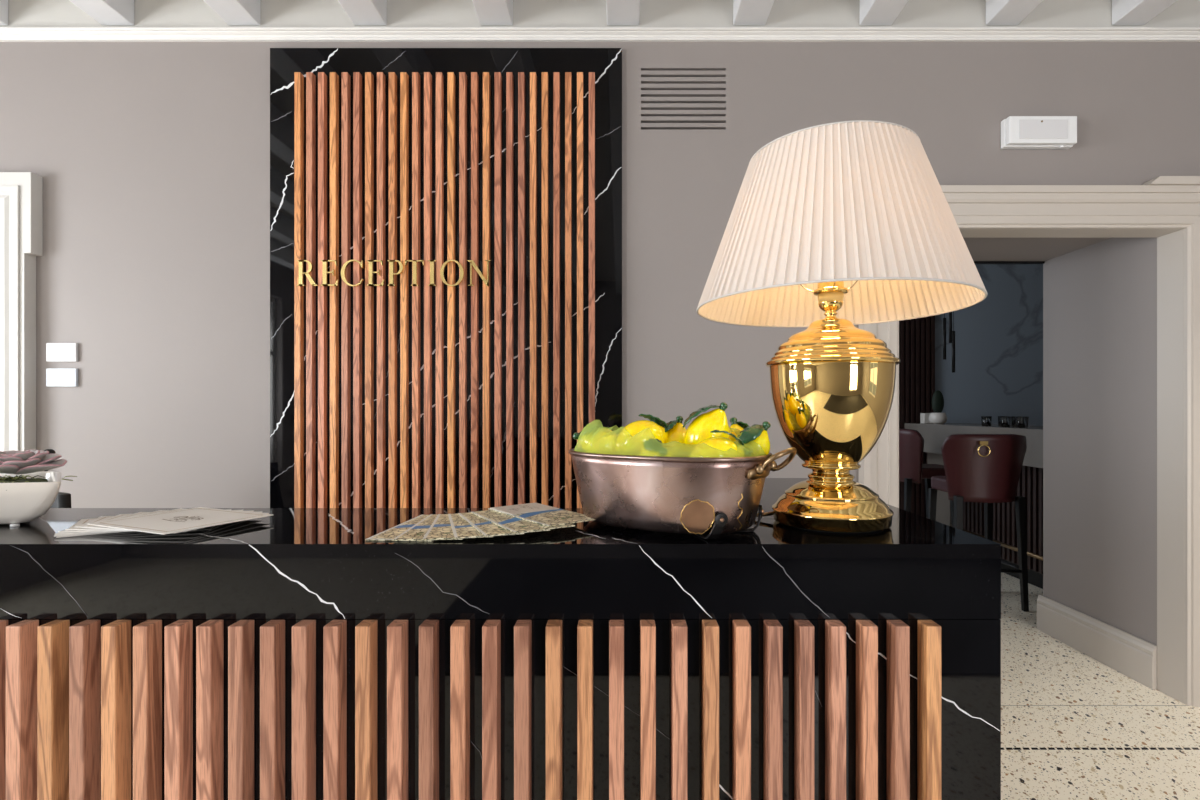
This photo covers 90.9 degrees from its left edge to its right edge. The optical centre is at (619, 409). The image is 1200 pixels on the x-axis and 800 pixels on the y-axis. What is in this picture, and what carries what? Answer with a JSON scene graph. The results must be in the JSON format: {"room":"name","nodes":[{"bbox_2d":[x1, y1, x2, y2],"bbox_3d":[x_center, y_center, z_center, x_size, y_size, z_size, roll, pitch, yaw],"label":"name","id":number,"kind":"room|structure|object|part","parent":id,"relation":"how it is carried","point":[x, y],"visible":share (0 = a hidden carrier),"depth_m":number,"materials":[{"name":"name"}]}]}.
{"room":"hotel lobby","nodes":[
{"label":"hotel lobby","id":0,"kind":"room"},
{"bbox_2d":[0,42,1199,507],"bbox_3d":[-0.350,-0.290,2.638,7.900,3.140,0.125,0,0,0],"label":"wall","id":1,"kind":"structure","parent":0,"point":[152,159],"depth_m":2.58,"materials":[{"name":"beige paint"}]},
{"bbox_2d":[0,0,7,24],"bbox_3d":[-2.724,-1.764,-0.418,0.140,0.191,5.960,0,0,0],"label":"ceiling beam","id":2,"kind":"structure","parent":1,"relation":"attached to","point":[3,3],"depth_m":2.54,"materials":[{"name":"white paint"}]},
{"bbox_2d":[0,172,42,451],"bbox_3d":[-3.134,0.131,2.543,1.232,2.297,0.062,0,0,0],"label":"door","id":3,"kind":"structure","parent":1,"relation":"in","point":[21,193],"depth_m":2.52,"materials":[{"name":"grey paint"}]},
{"bbox_2d":[46,343,77,361],"bbox_3d":[-2.428,-0.251,2.568,0.130,0.080,0.012,0,0,0],"label":"wall switch","id":4,"kind":"object","parent":1,"relation":"attached to","point":[55,352],"visible":1,"depth_m":2.56,"materials":[{"name":"white plastic"}]},
{"bbox_2d":[46,369,77,386],"bbox_3d":[-2.428,-0.141,2.568,0.130,0.078,0.012,0,0,0],"label":"wall switch","id":5,"kind":"object","parent":1,"relation":"attached to","point":[54,377],"visible":1,"depth_m":2.56,"materials":[{"name":"white plastic"}]},
{"bbox_2d":[69,0,133,24],"bbox_3d":[-2.177,-1.764,-0.418,0.140,0.191,5.960,0,0,0],"label":"ceiling beam","id":6,"kind":"structure","parent":1,"relation":"attached to","point":[105,12],"depth_m":2.49,"materials":[{"name":"white paint"}]},
{"bbox_2d":[203,0,259,24],"bbox_3d":[-1.629,-1.764,-0.418,0.140,0.191,5.960,0,0,0],"label":"ceiling beam","id":7,"kind":"structure","parent":1,"relation":"attached to","point":[233,12],"depth_m":2.48,"materials":[{"name":"white paint"}]},
{"bbox_2d":[338,0,386,24],"bbox_3d":[-1.082,-1.764,-0.418,0.140,0.191,5.960,0,0,0],"label":"ceiling beam","id":8,"kind":"structure","parent":1,"relation":"attached to","point":[361,12],"depth_m":2.48,"materials":[{"name":"white paint"}]},
{"bbox_2d":[270,48,621,507],"bbox_3d":[-0.753,-0.144,2.550,1.524,2.848,0.049,0,0,0],"label":"wall panel","id":9,"kind":"object","parent":1,"relation":"attached to","point":[402,395],"visible":0.77,"depth_m":2.55,"materials":[{"name":"brown wood"}]},
{"bbox_2d":[297,260,490,286],"bbox_3d":[-0.964,-0.584,2.519,0.826,0.113,0.010,0,0,0],"label":"sign","id":10,"kind":"object","parent":9,"relation":"attached to","point":[301,262],"visible":1,"depth_m":2.51,"materials":[{"name":"gold metal"}]},
{"bbox_2d":[472,0,512,24],"bbox_3d":[-0.534,-1.764,-0.418,0.140,0.191,5.960,0,0,0],"label":"ceiling beam","id":11,"kind":"structure","parent":1,"relation":"attached to","point":[489,12],"depth_m":2.48,"materials":[{"name":"white paint"}]},
{"bbox_2d":[0,0,1199,26],"bbox_3d":[-0.350,-1.752,2.569,7.900,0.215,0.012,0,0,0],"label":"ceiling","id":12,"kind":"structure","parent":1,"relation":"attached to","point":[21,13],"depth_m":2.56,"materials":[{"name":"white paint"}]},
{"bbox_2d":[0,27,1199,41],"bbox_3d":[-0.350,-1.625,2.551,7.898,0.038,0.046,0,0,0],"label":"trim","id":13,"kind":"structure","parent":1,"relation":"attached to","point":[7,34],"depth_m":2.55,"materials":[{"name":"white paint"}]},
{"bbox_2d":[606,0,639,24],"bbox_3d":[0.013,-1.764,-0.418,0.140,0.191,5.960,0,0,0],"label":"ceiling beam","id":14,"kind":"structure","parent":1,"relation":"attached to","point":[619,12],"depth_m":2.48,"materials":[{"name":"white paint"}]},
{"bbox_2d":[641,71,725,129],"bbox_3d":[0.277,-1.358,2.630,0.371,0.268,0.110,0,0,0],"label":"air vent","id":15,"kind":"object","parent":1,"relation":"in","point":[670,100],"visible":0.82,"depth_m":2.58,"materials":[{"name":"black metal"}]},
{"bbox_2d":[733,0,773,24],"bbox_3d":[0.561,-1.764,-0.418,0.140,0.191,5.960,0,0,0],"label":"ceiling beam","id":16,"kind":"structure","parent":1,"relation":"attached to","point":[745,12],"depth_m":2.48,"materials":[{"name":"white paint"}]},
{"bbox_2d":[859,0,908,24],"bbox_3d":[1.108,-1.764,-0.418,0.140,0.191,5.960,0,0,0],"label":"ceiling beam","id":17,"kind":"structure","parent":1,"relation":"attached to","point":[871,12],"depth_m":2.48,"materials":[{"name":"white paint"}]},
{"bbox_2d":[986,0,1042,24],"bbox_3d":[1.656,-1.764,-0.418,0.140,0.191,5.960,0,0,0],"label":"ceiling beam","id":18,"kind":"structure","parent":1,"relation":"attached to","point":[998,12],"depth_m":2.48,"materials":[{"name":"white paint"}]},
{"bbox_2d":[859,185,1199,706],"bbox_3d":[1.834,0.161,2.607,1.586,2.238,0.186,0,0,0],"label":"door frame","id":19,"kind":"structure","parent":1,"relation":"in","point":[1170,214],"depth_m":2.55,"materials":[{"name":"beige paint"}]},
{"bbox_2d":[1001,116,1076,148],"bbox_3d":[1.808,-1.195,2.545,0.297,0.126,0.060,0,0,0],"label":"emergency light","id":20,"kind":"object","parent":1,"relation":"attached to","point":[1017,132],"visible":1,"depth_m":2.52,"materials":[{"name":"white plastic"}]},
{"bbox_2d":[1019,119,1067,138],"bbox_3d":[1.808,-1.199,2.518,0.207,0.081,0.003,0,0,0],"label":"diffuser","id":21,"kind":"object","parent":20,"relation":"attached to","point":[1028,128],"depth_m":2.52,"materials":[{"name":"white plastic"}]},
{"bbox_2d":[1112,0,1176,24],"bbox_3d":[2.203,-1.764,-0.418,0.140,0.191,5.960,0,0,0],"label":"ceiling beam","id":22,"kind":"structure","parent":1,"relation":"attached to","point":[1124,12],"depth_m":2.49,"materials":[{"name":"white paint"}]},
{"bbox_2d":[1143,176,1199,184],"bbox_3d":[2.773,-0.975,2.537,1.054,0.033,0.074,0,0,0],"label":"trim","id":23,"kind":"structure","parent":1,"relation":"attached to","point":[1161,180],"depth_m":2.50,"materials":[{"name":"beige paint"}]},
{"bbox_2d":[935,264,1042,425],"bbox_3d":[2.600,-0.160,6.050,4.800,2.880,0.100,0,0,0],"label":"wall","id":24,"kind":"structure","parent":0,"point":[999,338],"depth_m":6.00,"materials":[{"name":"black stone"}]},
{"bbox_2d":[899,315,934,516],"bbox_3d":[2.909,-0.095,5.975,0.566,2.750,0.050,0,0,0],"label":"slatted panel","id":25,"kind":"object","parent":24,"relation":"attached to","point":[916,336],"visible":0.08,"depth_m":5.95,"materials":[{"name":"brown wood"}]},
{"bbox_2d":[963,238,1156,645],"bbox_3d":[3.104,-0.290,3.066,3.791,3.140,0.729,0,0,0],"label":"wall","id":26,"kind":"structure","parent":0,"point":[1100,298],"depth_m":3.02,"materials":[{"name":"beige paint"}]},
{"bbox_2d":[974,261,1044,263],"bbox_3d":[1.835,-0.856,3.430,1.251,0.012,0.024,0,0,0],"label":"trim","id":27,"kind":"structure","parent":26,"relation":"attached to","point":[975,262],"depth_m":3.42,"materials":[{"name":"black metal"}]},
{"bbox_2d":[1037,595,1156,688],"bbox_3d":[2.449,1.180,3.077,0.022,0.200,0.750,0,0,0],"label":"baseboard","id":28,"kind":"structure","parent":26,"relation":"attached to","point":[1134,657],"depth_m":3.00,"materials":[{"name":"beige paint"}]},
{"bbox_2d":[1000,573,1199,799],"bbox_3d":[0.325,1.305,1.325,9.750,0.051,9.950,0,0,0],"label":"floor","id":29,"kind":"structure","parent":0,"point":[1074,726],"depth_m":2.39,"materials":[{"name":"stone"}]},
{"bbox_2d":[50,492,70,507],"bbox_3d":[-1.972,0.780,1.780,0.566,1.000,0.593,0,0,0],"label":"office chair","id":30,"kind":"object","parent":29,"relation":"on","point":[63,500],"visible":0.02,"depth_m":1.95,"materials":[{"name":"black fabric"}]},
{"bbox_2d":[0,478,1000,799],"bbox_3d":[-0.602,0.736,1.242,2.296,1.088,0.848,0,0,0],"label":"reception desk","id":31,"kind":"object","parent":29,"relation":"on","point":[290,653],"visible":0.98,"depth_m":0.84,"materials":[{"name":"black stone"}]},
{"bbox_2d":[0,471,60,526],"bbox_3d":[-1.169,0.155,1.009,0.496,0.074,0.252,0,0,0],"label":"planter","id":32,"kind":"object","parent":31,"relation":"on","point":[27,497],"visible":1,"depth_m":0.96,"materials":[{"name":"white ceramic"}]},
{"bbox_2d":[0,449,66,474],"bbox_3d":[-1.060,0.092,1.043,0.125,0.043,0.116,0,0,42],"label":"succulent","id":33,"kind":"object","parent":32,"relation":"on","point":[14,462],"visible":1,"depth_m":1.03,"materials":[{"name":"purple plant"}]},
{"bbox_2d":[44,449,54,470],"bbox_3d":[-1.072,0.093,1.102,0.018,0.039,0.062,0,0,-34],"label":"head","id":34,"kind":"object","parent":32,"relation":"on","point":[51,451],"visible":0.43,"depth_m":1.12},
{"bbox_2d":[56,518,130,537],"bbox_3d":[-0.808,0.191,1.008,0.196,0.002,0.172,0,0,-33],"label":"greeting card","id":35,"kind":"object","parent":31,"relation":"on","point":[82,521],"visible":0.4,"depth_m":0.97,"materials":[{"name":"white paper"}]},
{"bbox_2d":[54,509,230,536],"bbox_3d":[-0.793,0.189,1.002,0.196,0.002,0.172,0,0,-24],"label":"greeting card","id":36,"kind":"object","parent":35,"relation":"on","point":[104,517],"visible":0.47,"depth_m":0.97,"materials":[{"name":"white paper"}]},
{"bbox_2d":[55,510,242,534],"bbox_3d":[-0.779,0.187,0.997,0.196,0.002,0.172,0,0,-14],"label":"greeting card","id":37,"kind":"object","parent":36,"relation":"on","point":[119,515],"visible":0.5,"depth_m":0.91,"materials":[{"name":"white paper"}]},
{"bbox_2d":[59,512,199,531],"bbox_3d":[-0.764,0.186,0.992,0.196,0.002,0.172,0,0,-5],"label":"greeting card","id":38,"kind":"object","parent":37,"relation":"on","point":[139,512],"visible":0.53,"depth_m":0.91,"materials":[{"name":"white paper"}]},
{"bbox_2d":[65,510,261,531],"bbox_3d":[-0.749,0.184,0.986,0.196,0.002,0.172,0,0,4],"label":"greeting card","id":39,"kind":"object","parent":38,"relation":"on","point":[73,528],"visible":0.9,"depth_m":0.91,"materials":[{"name":"white paper"}]},
{"bbox_2d":[75,509,268,532],"bbox_3d":[-0.735,0.182,0.981,0.196,0.002,0.172,0,0,14],"label":"greeting card","id":40,"kind":"object","parent":39,"relation":"on","point":[86,525],"visible":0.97,"depth_m":0.92,"materials":[{"name":"white paper"}]},
{"bbox_2d":[87,507,273,534],"bbox_3d":[-0.720,0.180,0.975,0.196,0.002,0.172,0,0,23],"label":"greeting card","id":41,"kind":"object","parent":40,"relation":"on","point":[164,523],"visible":1,"depth_m":0.96,"materials":[{"name":"white paper"}]},
{"bbox_2d":[365,515,432,540],"bbox_3d":[-0.317,0.191,0.965,0.100,0.002,0.205,0,0,4],"label":"map","id":42,"kind":"object","parent":31,"relation":"on","point":[390,534],"visible":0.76,"depth_m":0.92,"materials":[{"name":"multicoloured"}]},
{"bbox_2d":[393,514,463,539],"bbox_3d":[-0.285,0.189,0.962,0.100,0.002,0.205,0,0,-3],"label":"map","id":43,"kind":"object","parent":42,"relation":"on","point":[418,531],"visible":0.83,"depth_m":0.91,"materials":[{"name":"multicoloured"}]},
{"bbox_2d":[422,514,492,539],"bbox_3d":[-0.256,0.187,0.961,0.100,0.002,0.205,0,0,-11],"label":"map","id":44,"kind":"object","parent":43,"relation":"on","point":[440,528],"visible":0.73,"depth_m":0.91,"materials":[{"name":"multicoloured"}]},
{"bbox_2d":[448,513,523,538],"bbox_3d":[-0.224,0.185,0.963,0.100,0.002,0.205,0,0,-19],"label":"map","id":45,"kind":"object","parent":44,"relation":"on","point":[461,528],"visible":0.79,"depth_m":0.91,"materials":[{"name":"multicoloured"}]},
{"bbox_2d":[458,512,549,535],"bbox_3d":[-0.196,0.183,0.969,0.100,0.002,0.205,0,0,-26],"label":"map","id":46,"kind":"object","parent":45,"relation":"on","point":[486,528],"visible":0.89,"depth_m":0.92,"materials":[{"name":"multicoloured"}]},
{"bbox_2d":[471,510,574,532],"bbox_3d":[-0.167,0.181,0.981,0.100,0.002,0.205,0,0,-32],"label":"map","id":47,"kind":"object","parent":46,"relation":"on","point":[513,524],"visible":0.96,"depth_m":0.94,"materials":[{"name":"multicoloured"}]},
{"bbox_2d":[488,503,594,526],"bbox_3d":[-0.135,0.178,1.017,0.100,0.003,0.205,0,0,-39],"label":"map","id":48,"kind":"object","parent":47,"relation":"on","point":[541,514],"visible":1,"depth_m":1.00,"materials":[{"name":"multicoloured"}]},
{"bbox_3d":[-0.172,0.177,1.062,0.094,0.001,0.084,0,0,-39],"label":"panel","id":49,"kind":"part","parent":48,"relation":"part of","materials":[{"name":"beige paper"}]},
{"bbox_3d":[-0.602,0.790,0.855,2.296,0.980,0.020,0,0,0],"label":"panel","id":50,"kind":"part","parent":31,"relation":"part of","materials":[{"name":"brown wood"}]},
{"bbox_2d":[0,478,1000,618],"bbox_3d":[-0.602,0.245,1.255,2.296,0.108,0.821,0,0,0],"label":"countertop","id":51,"kind":"structure","parent":31,"relation":"on","point":[290,563],"depth_m":0.84,"materials":[{"name":"black stone"}]},
{"bbox_2d":[568,447,796,538],"bbox_3d":[0.095,0.124,0.982,0.391,0.136,0.244,0,0,30],"label":"copper pan","id":52,"kind":"object","parent":31,"relation":"on","point":[703,497],"visible":0.9,"depth_m":0.88,"materials":[{"name":"grey metal"}]},
{"bbox_2d":[573,423,618,454],"bbox_3d":[-0.035,0.061,1.045,0.095,0.075,0.064,0,0,0],"label":"lemon","id":53,"kind":"object","parent":52,"relation":"in","point":[594,438],"visible":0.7,"depth_m":1.02,"materials":[{"name":"yellow food"}]},
{"bbox_2d":[615,414,667,455],"bbox_3d":[0.040,0.049,1.034,0.078,0.084,0.097,0,0,37],"label":"lemon","id":54,"kind":"object","parent":52,"relation":"in","point":[630,440],"visible":0.8,"depth_m":1.00,"materials":[{"name":"yellow food"}]},
{"bbox_2d":[639,439,671,456],"bbox_3d":[0.056,0.079,0.939,0.056,0.067,0.083,0,0,0],"label":"lemon","id":55,"kind":"object","parent":52,"relation":"in","point":[652,447],"visible":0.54,"depth_m":0.92,"materials":[{"name":"food"}]},
{"bbox_2d":[663,416,687,456],"bbox_3d":[0.099,0.058,1.050,0.062,0.096,0.061,0,0,0],"label":"lemon","id":56,"kind":"object","parent":52,"relation":"in","point":[674,443],"visible":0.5,"depth_m":1.03,"materials":[{"name":"yellow food"}]},
{"bbox_2d":[683,402,729,456],"bbox_3d":[0.144,0.038,0.975,0.074,0.102,0.071,0,0,28],"label":"lemon","id":57,"kind":"object","parent":52,"relation":"in","point":[699,429],"visible":0.7,"depth_m":0.95,"materials":[{"name":"yellow food"}]},
{"bbox_2d":[690,430,751,456],"bbox_3d":[0.155,0.067,0.905,0.099,0.073,0.063,0,0,0],"label":"lemon","id":58,"kind":"object","parent":52,"relation":"in","point":[712,446],"visible":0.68,"depth_m":0.89,"materials":[{"name":"yellow food"}]},
{"bbox_2d":[729,417,748,443],"bbox_3d":[0.206,0.055,1.020,0.058,0.085,0.056,0,0,0],"label":"lemon","id":59,"kind":"object","parent":52,"relation":"in","point":[736,427],"visible":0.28,"depth_m":1.02,"materials":[{"name":"yellow food"}]},
{"bbox_2d":[737,421,770,456],"bbox_3d":[0.212,0.056,0.942,0.056,0.076,0.056,0,0,0],"label":"lemon","id":60,"kind":"object","parent":52,"relation":"in","point":[755,437],"visible":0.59,"depth_m":0.92,"materials":[{"name":"yellow food"}]},
{"bbox_3d":[0.240,0.077,0.898,0.053,0.042,0.082,0,0,30],"label":"handle","id":61,"kind":"part","parent":52,"relation":"part of","materials":[{"name":"gold metal"}]},
{"bbox_2d":[696,120,986,532],"bbox_3d":[0.261,-0.117,1.093,0.718,0.617,0.452,0,0,44],"label":"table lamp","id":62,"kind":"object","parent":31,"relation":"on","point":[833,228],"visible":0.99,"depth_m":0.91,"materials":[{"name":"gold metal"}]},
{"bbox_3d":[0.173,0.184,1.255,0.091,0.015,0.488,0,0,-14],"label":"power cord","id":63,"kind":"part","parent":62,"relation":"part of","materials":[{"name":"black plastic"}]},
{"bbox_3d":[0.357,0.112,1.001,0.081,0.024,0.081,0,0,0],"label":"stem","id":64,"kind":"part","parent":62,"relation":"part of","materials":[{"name":"gold metal"}]},
{"bbox_2d":[818,292,843,318],"bbox_3d":[0.357,-0.174,1.001,0.042,0.043,0.042,0,0,0],"label":"socket","id":65,"kind":"object","parent":62,"relation":"attached to","point":[828,302],"depth_m":0.99,"materials":[{"name":"gold metal"}]},
{"bbox_3d":[0.357,-0.114,1.001,0.214,0.079,0.214,0,0,0],"label":"urn lid","id":66,"kind":"part","parent":62,"relation":"part of","materials":[{"name":"gold metal"}]},
{"bbox_3d":[0.357,-0.299,1.001,0.452,0.250,0.452,0,0,0],"label":"lamp shade","id":67,"kind":"part","parent":62,"relation":"part of","materials":[{"name":"beige fabric"}]},
{"bbox_2d":[899,428,953,526],"bbox_3d":[2.506,0.717,4.980,0.508,1.126,0.539,0,0,0],"label":"bar stool","id":68,"kind":"object","parent":29,"relation":"on","point":[912,469],"visible":0.33,"depth_m":4.79,"materials":[{"name":"leather"}]},
{"bbox_3d":[2.329,0.917,4.786,0.067,0.725,0.052,0,0,0],"label":"leg","id":69,"kind":"part","parent":68,"relation":"part of","materials":[{"name":"black metal"}]},
{"bbox_3d":[2.361,0.374,4.980,0.183,0.441,0.539,0,0,0],"label":"backrest","id":70,"kind":"part","parent":68,"relation":"part of","materials":[{"name":"leather"}]},
{"bbox_3d":[2.712,0.917,5.174,0.067,0.725,0.052,0,0,0],"label":"leg","id":71,"kind":"part","parent":68,"relation":"part of","materials":[{"name":"black metal"}]},
{"bbox_3d":[2.575,0.515,4.980,0.370,0.090,0.391,0,0,0],"label":"seat","id":72,"kind":"part","parent":68,"relation":"part of","materials":[{"name":"leather"}]},
{"bbox_3d":[2.712,0.917,4.786,0.067,0.725,0.052,0,0,0],"label":"leg","id":73,"kind":"part","parent":68,"relation":"part of","materials":[{"name":"black metal"}]},
{"bbox_2d":[905,423,1042,588],"bbox_3d":[3.135,0.705,4.735,0.630,1.150,2.230,0,0,0],"label":"bar counter","id":74,"kind":"object","parent":29,"relation":"on","point":[1030,484],"depth_m":4.48,"materials":[{"name":"grey stone"}]},
{"bbox_2d":[920,413,930,422],"bbox_3d":[2.980,0.080,5.720,0.100,0.100,0.080,0,0,0],"label":"box","id":75,"kind":"object","parent":74,"relation":"on","point":[923,416],"visible":0.5,"depth_m":5.68,"materials":[{"name":"white ceramic"}]},
{"bbox_2d":[928,390,946,423],"bbox_3d":[2.990,-0.028,5.550,0.160,0.315,0.160,0,0,0],"label":"potted cactus","id":76,"kind":"object","parent":74,"relation":"on","point":[937,417],"visible":1,"depth_m":5.52,"materials":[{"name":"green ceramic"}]},
{"bbox_2d":[928,413,946,423],"bbox_3d":[2.990,0.077,5.550,0.160,0.105,0.160,0,0,0],"label":"pot","id":77,"kind":"object","parent":76,"relation":"attached to","point":[935,418],"depth_m":5.49,"materials":[{"name":"white ceramic"}]},
{"bbox_2d":[905,423,1042,467],"bbox_3d":[3.135,0.260,4.735,0.630,0.260,2.230,0,0,0],"label":"countertop","id":78,"kind":"structure","parent":74,"relation":"on","point":[934,435],"depth_m":4.70,"materials":[{"name":"grey stone"}]},
{"bbox_2d":[981,416,991,425],"bbox_3d":[2.950,0.090,4.750,0.074,0.080,0.074,0,0,0],"label":"drinking glass","id":79,"kind":"object","parent":74,"relation":"on","point":[985,420],"visible":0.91,"depth_m":4.72,"materials":[{"name":"clear glass"}]},
{"bbox_3d":[2.860,1.005,4.370,0.028,0.028,1.460,0,0,0],"label":"foot rail","id":80,"kind":"part","parent":74,"relation":"part of","materials":[{"name":"gold metal"}]},
{"bbox_2d":[999,416,1010,426],"bbox_3d":[2.970,0.090,4.550,0.074,0.080,0.074,0,0,0],"label":"drinking glass","id":81,"kind":"object","parent":74,"relation":"on","point":[1005,421],"visible":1,"depth_m":4.52,"materials":[{"name":"white"}]},
{"bbox_2d":[1011,416,1022,426],"bbox_3d":[3.080,0.090,4.580,0.074,0.080,0.074,0,0,0],"label":"drinking glass","id":82,"kind":"object","parent":74,"relation":"on","point":[1013,419],"visible":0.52,"depth_m":4.57,"materials":[{"name":"white"}]},
{"bbox_2d":[1015,417,1026,427],"bbox_3d":[2.980,0.090,4.380,0.074,0.080,0.074,0,0,0],"label":"drinking glass","id":83,"kind":"object","parent":74,"relation":"on","point":[1021,422],"visible":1,"depth_m":4.35,"materials":[{"name":"white"}]},
{"bbox_2d":[928,434,1028,611],"bbox_3d":[2.389,0.717,3.966,0.539,1.126,0.508,0,0,4],"label":"bar stool","id":84,"kind":"object","parent":29,"relation":"on","point":[981,468],"visible":0.9,"depth_m":3.79,"materials":[{"name":"leather"}]},
{"bbox_3d":[2.210,0.917,4.185,0.052,0.725,0.067,0,0,4],"label":"leg","id":85,"kind":"part","parent":84,"relation":"part of","materials":[{"name":"black metal"}]},
{"bbox_3d":[2.394,0.515,4.035,0.391,0.090,0.370,0,0,4],"label":"seat","id":86,"kind":"part","parent":84,"relation":"part of","materials":[{"name":"leather"}]},
{"bbox_3d":[2.183,0.917,3.803,0.052,0.725,0.067,0,0,4],"label":"leg","id":87,"kind":"part","parent":84,"relation":"part of","materials":[{"name":"black metal"}]},
{"bbox_3d":[2.379,0.374,3.822,0.539,0.441,0.183,0,0,4],"label":"backrest","id":88,"kind":"part","parent":84,"relation":"part of","materials":[{"name":"leather"}]},
{"bbox_3d":[2.297,0.247,3.728,0.080,0.100,0.020,0,0,4],"label":"ring pull","id":89,"kind":"part","parent":84,"relation":"part of","materials":[{"name":"gold metal"}]},
{"bbox_3d":[2.597,0.917,4.157,0.052,0.725,0.067,0,0,4],"label":"leg","id":90,"kind":"part","parent":84,"relation":"part of","materials":[{"name":"black metal"}]},
{"bbox_3d":[2.570,0.917,3.775,0.052,0.725,0.067,0,0,4],"label":"leg","id":91,"kind":"part","parent":84,"relation":"part of","materials":[{"name":"black metal"}]},
{"bbox_3d":[2.600,-1.625,4.766,5.000,0.050,2.669,0,0,0],"label":"ceiling","id":92,"kind":"structure","parent":0,"visible":0},
{"bbox_2d":[943,313,945,359],"bbox_3d":[2.695,-1.010,4.900,0.080,1.181,0.080,0,0,0],"label":"pendant light","id":93,"kind":"object","parent":92,"relation":"hanging from","point":[944,318],"visible":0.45,"depth_m":4.89,"materials":[{"name":"black metal"}]},
{"bbox_2d":[949,312,951,342],"bbox_3d":[2.829,-1.087,5.050,0.080,1.026,0.080,0,0,0],"label":"pendant light","id":94,"kind":"object","parent":92,"relation":"hanging from","point":[950,313],"visible":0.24,"depth_m":5.04,"materials":[{"name":"black metal"}]},
{"bbox_2d":[952,311,954,372],"bbox_3d":[2.713,-0.953,4.800,0.080,1.295,0.080,0,0,0],"label":"pendant light","id":95,"kind":"object","parent":92,"relation":"hanging from","point":[953,331],"visible":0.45,"depth_m":4.79,"materials":[{"name":"black metal"}]}
]}

